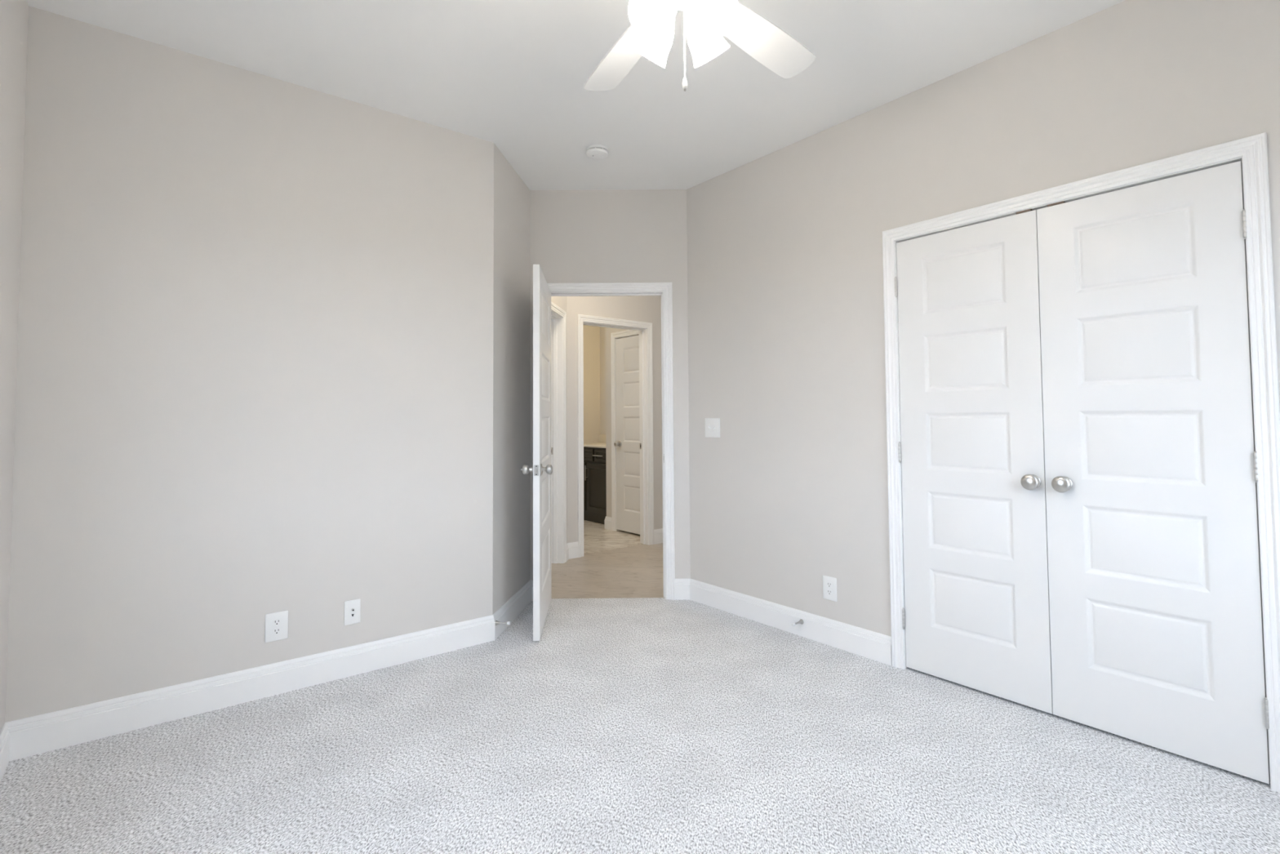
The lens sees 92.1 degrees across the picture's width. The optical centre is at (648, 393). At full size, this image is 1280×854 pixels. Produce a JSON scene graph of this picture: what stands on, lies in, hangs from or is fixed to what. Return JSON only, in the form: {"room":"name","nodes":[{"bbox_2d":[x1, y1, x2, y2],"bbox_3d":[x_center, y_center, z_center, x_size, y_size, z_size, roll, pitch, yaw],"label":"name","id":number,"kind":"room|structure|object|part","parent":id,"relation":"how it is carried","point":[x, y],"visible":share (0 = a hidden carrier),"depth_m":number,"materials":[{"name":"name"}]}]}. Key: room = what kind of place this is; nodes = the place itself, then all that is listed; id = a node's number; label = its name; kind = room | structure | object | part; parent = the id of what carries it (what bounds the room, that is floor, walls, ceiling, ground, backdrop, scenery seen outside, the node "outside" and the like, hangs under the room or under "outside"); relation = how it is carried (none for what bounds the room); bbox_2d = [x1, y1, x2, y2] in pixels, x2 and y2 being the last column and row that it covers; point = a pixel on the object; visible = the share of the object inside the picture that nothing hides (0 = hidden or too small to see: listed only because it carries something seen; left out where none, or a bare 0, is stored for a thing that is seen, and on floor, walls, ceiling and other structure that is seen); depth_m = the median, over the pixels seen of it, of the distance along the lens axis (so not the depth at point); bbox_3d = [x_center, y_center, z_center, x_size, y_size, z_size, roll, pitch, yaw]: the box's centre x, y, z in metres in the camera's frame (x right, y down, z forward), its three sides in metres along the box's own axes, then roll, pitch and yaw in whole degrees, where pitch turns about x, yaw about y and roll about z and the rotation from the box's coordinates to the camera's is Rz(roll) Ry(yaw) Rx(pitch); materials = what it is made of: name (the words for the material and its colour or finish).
{"room":"empty bedroom","nodes":[
{"label":"empty bedroom","id":0,"kind":"room"},
{"bbox_2d":[0,0,28,732],"bbox_3d":[-1.146,-0.138,0.733,0.116,2.740,4.010,1,-3,-39],"label":"wall","id":1,"kind":"structure","parent":0,"point":[14,14],"depth_m":2.10,"materials":[{"name":"white paint"}]},
{"bbox_2d":[0,722,9,782],"bbox_3d":[-1.086,1.166,0.724,0.015,0.134,3.780,1,-3,-39],"label":"baseboard","id":2,"kind":"structure","parent":1,"relation":"attached to","point":[4,734],"depth_m":2.12,"materials":[{"name":"white paint"}]},
{"bbox_2d":[4,5,493,722],"bbox_3d":[-1.656,-0.052,2.826,1.962,2.740,0.115,1,-3,-39],"label":"wall","id":3,"kind":"structure","parent":0,"point":[254,369],"depth_m":2.64,"materials":[{"name":"white paint"}]},
{"bbox_2d":[6,614,494,760],"bbox_3d":[-1.558,1.249,2.763,1.853,0.134,0.015,1,-3,-39],"label":"baseboard","id":4,"kind":"structure","parent":3,"relation":"attached to","point":[52,731],"depth_m":2.58,"materials":[{"name":"white paint"}]},
{"bbox_2d":[264,610,288,642],"bbox_3d":[-1.637,1.022,2.713,0.088,0.123,0.008,1,-3,-39],"label":"electrical outlet","id":5,"kind":"object","parent":3,"relation":"attached to","point":[276,623],"visible":1,"depth_m":2.71,"materials":[{"name":"white plastic"}]},
{"bbox_2d":[272,626,281,635],"bbox_3d":[-1.637,1.042,2.713,0.034,0.028,0.008,1,-3,-39],"label":"receptacle","id":6,"kind":"object","parent":5,"relation":"attached to","point":[276,630],"depth_m":2.71,"materials":[{"name":"grey plastic"}]},
{"bbox_2d":[272,617,281,625],"bbox_3d":[-1.637,1.003,2.714,0.034,0.028,0.008,1,-3,-39],"label":"receptacle","id":7,"kind":"object","parent":5,"relation":"attached to","point":[276,621],"depth_m":2.71,"materials":[{"name":"grey plastic"}]},
{"bbox_2d":[344,598,360,625],"bbox_3d":[-1.394,1.028,2.905,0.071,0.112,0.016,1,-3,-39],"label":"cable jack plate","id":8,"kind":"object","parent":3,"relation":"attached to","point":[352,607],"visible":1,"depth_m":2.91,"materials":[{"name":"white plastic"}]},
{"bbox_2d":[492,143,529,614],"bbox_3d":[-0.878,-0.019,3.823,0.115,2.740,0.842,-1,-2,5],"label":"wall","id":9,"kind":"structure","parent":0,"point":[511,285],"depth_m":3.72,"materials":[{"name":"white paint"}]},
{"bbox_2d":[493,579,531,639],"bbox_3d":[-0.809,1.280,3.706,0.015,0.134,0.733,-1,-2,5],"label":"baseboard","id":10,"kind":"structure","parent":9,"relation":"attached to","point":[516,604],"depth_m":3.66,"materials":[{"name":"white paint"}]},
{"bbox_2d":[495,620,511,625],"bbox_3d":[-0.793,1.246,3.355,0.080,0.027,0.027,-1,-2,5],"label":"door stop","id":11,"kind":"object","parent":10,"relation":"attached to","point":[496,621],"visible":1,"depth_m":3.35,"materials":[{"name":"grey metal"}]},
{"bbox_2d":[551,296,567,543],"bbox_3d":[-0.825,0.017,4.766,0.115,2.740,1.145,-1,-2,6],"label":"wall","id":12,"kind":"structure","parent":0,"point":[560,301],"depth_m":5.28,"materials":[{"name":"white paint"}]},
{"bbox_2d":[551,302,566,563],"bbox_3d":[-0.810,0.338,4.786,0.132,2.108,0.890,-1,-2,6],"label":"door frame","id":13,"kind":"structure","parent":12,"relation":"attached to","point":[558,340],"depth_m":5.17,"materials":[{"name":"white paint"}]},
{"bbox_2d":[26,0,1124,190],"bbox_3d":[-0.058,-1.516,2.047,3.416,0.100,4.591,1,-3,-39],"label":"ceiling","id":14,"kind":"structure","parent":0,"point":[512,75],"depth_m":2.68,"materials":[{"name":"white paint"}]},
{"bbox_2d":[586,144,608,159],"bbox_3d":[-0.296,-1.382,3.545,0.127,0.046,0.127,-1,-2,6],"label":"smoke detector","id":15,"kind":"object","parent":14,"relation":"attached to","point":[597,152],"visible":1,"depth_m":3.51,"materials":[{"name":"white plastic"}]},
{"bbox_2d":[583,0,815,91],"bbox_3d":[0.078,-1.174,1.743,1.258,0.608,1.226,-1,-2,6],"label":"ceiling fan","id":16,"kind":"object","parent":14,"relation":"hanging from","point":[650,34],"visible":1,"depth_m":1.85,"materials":[{"name":"white metal"}]},
{"bbox_3d":[-0.092,-1.176,2.155,0.136,0.006,0.480,-13,3,-26],"label":"blade","id":17,"kind":"part","parent":16,"relation":"part of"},
{"bbox_3d":[0.009,-1.065,1.698,0.131,0.155,0.140,-1,-2,6],"label":"lamp shade","id":18,"kind":"part","parent":16,"relation":"part of","materials":[{"name":"white glass"}]},
{"bbox_3d":[0.013,-1.059,1.864,0.140,0.155,0.131,-1,-2,6],"label":"lamp shade","id":19,"kind":"part","parent":16,"relation":"part of","materials":[{"name":"white glass"}]},
{"bbox_3d":[0.035,-1.088,1.717,0.080,0.084,0.055,1,-2,-26],"label":"bulb","id":20,"kind":"part","parent":16,"relation":"part of","materials":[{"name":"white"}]},
{"bbox_3d":[0.102,-1.017,1.776,0.006,0.230,0.006,-1,-2,6],"label":"pull chain","id":21,"kind":"part","parent":16,"relation":"part of","materials":[{"name":"white metal"}]},
{"bbox_3d":[0.103,-0.890,1.771,0.015,0.037,0.015,0,-2,-21],"label":"chain knob","id":22,"kind":"part","parent":16,"relation":"part of","materials":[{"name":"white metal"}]},
{"bbox_3d":[0.125,-1.131,1.812,0.044,0.049,0.046,-1,-2,6],"label":"lamp arm","id":23,"kind":"part","parent":16,"relation":"part of","materials":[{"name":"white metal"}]},
{"bbox_3d":[0.179,-1.060,1.859,0.131,0.155,0.140,-1,-2,6],"label":"lamp shade","id":24,"kind":"part","parent":16,"relation":"part of","materials":[{"name":"white glass"}]},
{"bbox_3d":[0.156,-1.088,1.721,0.055,0.084,0.080,1,-2,-26],"label":"bulb","id":25,"kind":"part","parent":16,"relation":"part of","materials":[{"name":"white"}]},
{"bbox_3d":[0.174,-1.067,1.694,0.140,0.155,0.131,-1,-2,6],"label":"lamp shade","id":26,"kind":"part","parent":16,"relation":"part of","materials":[{"name":"white glass"}]},
{"bbox_3d":[0.389,-1.183,2.074,0.480,0.006,0.136,2,-15,-44],"label":"blade","id":27,"kind":"part","parent":16,"relation":"part of","materials":[{"name":"white wood"}]},
{"bbox_2d":[582,324,599,443],"bbox_3d":[-1.686,0.120,7.236,2.700,2.740,0.120,1,-3,-39],"label":"wall","id":28,"kind":"structure","parent":0,"point":[591,334],"depth_m":7.94,"materials":[{"name":"white paint"}]},
{"bbox_2d":[600,326,605,434],"bbox_3d":[-0.244,0.124,7.621,0.115,2.740,1.340,1,-3,-39],"label":"wall","id":29,"kind":"structure","parent":0,"point":[602,330],"depth_m":7.97,"materials":[{"name":"white paint"}]},
{"bbox_2d":[599,434,605,442],"bbox_3d":[-0.301,0.557,7.568,0.022,0.104,1.076,1,-3,-39],"label":"backsplash","id":30,"kind":"structure","parent":29,"relation":"attached to","point":[602,437],"depth_m":7.91,"materials":[{"name":"beige"}]},
{"bbox_2d":[529,189,690,579],"bbox_3d":[-0.292,-0.009,4.181,1.234,2.740,0.115,0,-2,0],"label":"wall","id":31,"kind":"structure","parent":0,"point":[624,235],"depth_m":4.16,"materials":[{"name":"white paint"}]},
{"bbox_2d":[530,579,533,600],"bbox_3d":[-0.763,1.294,4.064,0.043,0.134,0.015,0,-2,0],"label":"baseboard","id":32,"kind":"structure","parent":31,"relation":"attached to","point":[531,580],"depth_m":4.06,"materials":[{"name":"white paint"}]},
{"bbox_2d":[520,264,552,640],"bbox_3d":[-0.641,0.320,3.712,0.171,2.022,0.797,0,-2,-4],"label":"door","id":33,"kind":"structure","parent":31,"relation":"in","point":[541,468],"depth_m":3.43,"materials":[{"name":"white paint"}]},
{"bbox_3d":[-0.659,0.414,3.376,0.064,0.066,0.066,0,-2,-4],"label":"knob","id":34,"kind":"part","parent":33,"relation":"part of","materials":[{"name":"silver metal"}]},
{"bbox_3d":[-0.606,0.411,3.319,0.024,0.057,0.002,0,-2,-4],"label":"latch plate","id":35,"kind":"part","parent":33,"relation":"part of","materials":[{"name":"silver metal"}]},
{"bbox_3d":[-0.561,0.414,3.383,0.064,0.066,0.066,0,-2,-4],"label":"knob","id":36,"kind":"part","parent":33,"relation":"part of","materials":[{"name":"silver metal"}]},
{"bbox_2d":[546,282,675,599],"bbox_3d":[-0.292,0.308,4.169,0.913,2.104,0.150,0,-2,0],"label":"door frame","id":37,"kind":"structure","parent":31,"relation":"attached to","point":[664,290],"depth_m":4.13,"materials":[{"name":"white paint"}]},
{"bbox_2d":[675,578,689,599],"bbox_3d":[0.223,1.287,4.067,0.103,0.134,0.015,0,-2,0],"label":"baseboard","id":38,"kind":"structure","parent":31,"relation":"attached to","point":[682,585],"depth_m":4.06,"materials":[{"name":"white paint"}]},
{"bbox_2d":[566,295,662,542],"bbox_3d":[-0.026,0.058,5.957,3.850,2.740,0.115,1,-3,-39],"label":"wall","id":39,"kind":"structure","parent":0,"point":[646,308],"depth_m":5.64,"materials":[{"name":"white paint"}]},
{"bbox_2d":[566,541,578,560],"bbox_3d":[-0.659,1.344,5.261,0.171,0.134,0.077,1,-3,-39],"label":"baseboard","id":40,"kind":"structure","parent":39,"relation":"attached to","point":[573,547],"depth_m":5.30,"materials":[{"name":"white paint"}]},
{"bbox_2d":[577,314,653,557],"bbox_3d":[-0.333,0.367,5.694,0.845,2.114,0.149,1,-3,-39],"label":"door frame","id":41,"kind":"structure","parent":39,"relation":"attached to","point":[646,363],"depth_m":5.87,"materials":[{"name":"white paint"}]},
{"bbox_2d":[653,528,662,544],"bbox_3d":[0.762,1.380,6.454,1.850,0.134,0.015,1,-3,-39],"label":"baseboard","id":42,"kind":"structure","parent":39,"relation":"attached to","point":[658,533],"depth_m":5.90,"materials":[{"name":"white paint"}]},
{"bbox_2d":[605,327,626,517],"bbox_3d":[-0.157,0.078,6.457,0.115,2.740,0.860,1,-3,-39],"label":"wall","id":43,"kind":"structure","parent":0,"point":[608,331],"depth_m":6.71,"materials":[{"name":"white paint"}]},
{"bbox_2d":[604,515,612,530],"bbox_3d":[-0.435,1.396,6.657,0.015,0.134,0.137,1,-3,-39],"label":"baseboard","id":44,"kind":"structure","parent":43,"relation":"attached to","point":[607,522],"depth_m":6.66,"materials":[{"name":"white paint"}]},
{"bbox_2d":[610,329,639,530],"bbox_3d":[-0.123,0.389,6.392,0.132,2.119,0.738,1,-3,-39],"label":"door frame","id":45,"kind":"structure","parent":43,"relation":"attached to","point":[627,333],"depth_m":6.61,"materials":[{"name":"white paint"}]},
{"bbox_2d":[613,335,639,534],"bbox_3d":[-0.171,0.414,6.345,0.107,2.028,0.615,1,-3,-39],"label":"door","id":46,"kind":"structure","parent":43,"relation":"in","point":[627,443],"depth_m":6.44,"materials":[{"name":"white paint"}]},
{"bbox_3d":[-0.335,0.528,6.523,0.064,0.066,0.066,1,-3,-39],"label":"knob","id":47,"kind":"part","parent":46,"relation":"part of","materials":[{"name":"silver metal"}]},
{"bbox_2d":[0,520,1279,853],"bbox_3d":[0.180,1.384,4.077,6.413,0.060,7.604,1,-3,-39],"label":"floor","id":48,"kind":"structure","parent":0,"point":[631,725],"depth_m":2.13,"materials":[{"name":"carpet"}]},
{"bbox_2d":[583,446,606,524],"bbox_3d":[-0.514,1.059,7.363,0.584,0.863,1.055,1,-3,-39],"label":"vanity cabinet","id":49,"kind":"object","parent":48,"relation":"on","point":[594,458],"visible":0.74,"depth_m":7.11,"materials":[{"name":"black paint"}]},
{"bbox_3d":[-0.878,1.097,7.424,0.020,0.561,0.438,1,-3,-39],"label":"cabinet door","id":50,"kind":"part","parent":49,"relation":"part of","materials":[{"name":"grey paint"}]},
{"bbox_3d":[-0.731,0.921,7.202,0.038,0.174,0.012,1,-3,-39],"label":"bar pull","id":51,"kind":"part","parent":49,"relation":"part of","materials":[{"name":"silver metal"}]},
{"bbox_3d":[-0.831,0.721,7.376,0.020,0.138,0.598,1,-3,-39],"label":"false drawer","id":52,"kind":"part","parent":49,"relation":"part of","materials":[{"name":"grey paint"}]},
{"bbox_2d":[583,434,605,448],"bbox_3d":[-0.508,0.564,7.399,0.556,0.128,1.076,1,-3,-39],"label":"countertop","id":53,"kind":"structure","parent":49,"relation":"on","point":[602,444],"depth_m":7.57,"materials":[{"name":"beige stone"}]},
{"bbox_3d":[-0.556,1.079,7.027,0.020,0.561,0.538,1,-3,-39],"label":"cabinet door","id":54,"kind":"part","parent":49,"relation":"part of","materials":[{"name":"grey paint"}]},
{"bbox_3d":[-0.506,0.703,6.977,0.020,0.138,0.372,1,-3,-39],"label":"drawer","id":55,"kind":"part","parent":49,"relation":"part of","materials":[{"name":"grey paint"}]},
{"bbox_2d":[686,0,1279,636],"bbox_3d":[1.491,-0.080,2.707,0.115,2.740,3.752,1,-3,-39],"label":"wall","id":56,"kind":"structure","parent":0,"point":[786,334],"depth_m":3.14,"materials":[{"name":"white paint"}]},
{"bbox_2d":[705,417,719,437],"bbox_3d":[0.400,0.216,3.934,0.022,0.124,0.134,1,-3,-39],"label":"light switch","id":57,"kind":"object","parent":56,"relation":"attached to","point":[712,424],"visible":1,"depth_m":3.93,"materials":[{"name":"white plastic"}]},
{"bbox_2d":[689,578,892,665],"bbox_3d":[0.717,1.262,3.517,0.015,0.134,1.426,1,-3,-39],"label":"baseboard","id":58,"kind":"structure","parent":56,"relation":"attached to","point":[869,644],"depth_m":3.38,"materials":[{"name":"white paint"}]},
{"bbox_2d":[791,618,803,626],"bbox_3d":[0.802,1.241,3.339,0.080,0.027,0.027,1,-3,-39],"label":"door stop","id":59,"kind":"object","parent":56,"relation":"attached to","point":[801,621],"visible":1,"depth_m":3.34,"materials":[{"name":"grey metal"}]},
{"bbox_3d":[0.807,1.241,3.343,0.066,0.027,0.027,1,-3,-39],"label":"stop rod","id":60,"kind":"part","parent":59,"relation":"part of","materials":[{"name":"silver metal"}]},
{"bbox_2d":[822,574,837,601],"bbox_3d":[0.950,1.022,3.243,0.008,0.123,0.085,1,-3,-39],"label":"electrical outlet","id":61,"kind":"object","parent":56,"relation":"attached to","point":[829,583],"visible":1,"depth_m":3.24,"materials":[{"name":"white plastic"}]},
{"bbox_2d":[826,581,831,587],"bbox_3d":[0.950,1.002,3.243,0.008,0.028,0.034,1,-3,-39],"label":"receptacle","id":62,"kind":"object","parent":61,"relation":"attached to","point":[828,584],"depth_m":3.24,"materials":[{"name":"grey plastic"}]},
{"bbox_2d":[826,588,832,595],"bbox_3d":[0.951,1.041,3.242,0.008,0.028,0.034,1,-3,-39],"label":"receptacle","id":63,"kind":"object","parent":61,"relation":"attached to","point":[829,591],"depth_m":3.24,"materials":[{"name":"grey plastic"}]},
{"bbox_2d":[894,209,1053,713],"bbox_3d":[1.390,0.268,2.720,0.085,2.022,0.618,1,-3,-39],"label":"door","id":64,"kind":"structure","parent":56,"relation":"in","point":[975,613],"depth_m":2.69,"materials":[{"name":"white paint"}]},
{"bbox_3d":[1.545,0.357,2.497,0.050,0.064,0.064,1,-3,-39],"label":"knob","id":65,"kind":"part","parent":64,"relation":"part of","materials":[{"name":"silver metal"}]},
{"bbox_2d":[882,132,1279,792],"bbox_3d":[1.628,0.230,2.514,0.132,2.104,1.344,1,-3,-39],"label":"door frame","id":66,"kind":"structure","parent":56,"relation":"attached to","point":[1251,151],"depth_m":2.02,"materials":[{"name":"white paint"}]},
{"bbox_3d":[1.566,-0.756,2.571,0.034,0.008,0.056,1,-3,-39],"label":"catch plate","id":67,"kind":"part","parent":66,"relation":"part of","materials":[{"name":"brown metal"}]},
{"bbox_3d":[1.640,-0.761,2.480,0.034,0.008,0.056,1,-3,-39],"label":"catch plate","id":68,"kind":"part","parent":66,"relation":"part of","materials":[{"name":"brown metal"}]},
{"bbox_2d":[1036,160,1270,783],"bbox_3d":[1.781,0.246,2.237,0.085,2.022,0.618,1,-3,-39],"label":"door","id":69,"kind":"structure","parent":56,"relation":"in","point":[1157,629],"depth_m":2.21,"materials":[{"name":"white paint"}]},
{"bbox_3d":[1.614,0.353,2.412,0.050,0.064,0.064,1,-3,-39],"label":"knob","id":70,"kind":"part","parent":69,"relation":"part of","materials":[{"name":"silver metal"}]}
]}

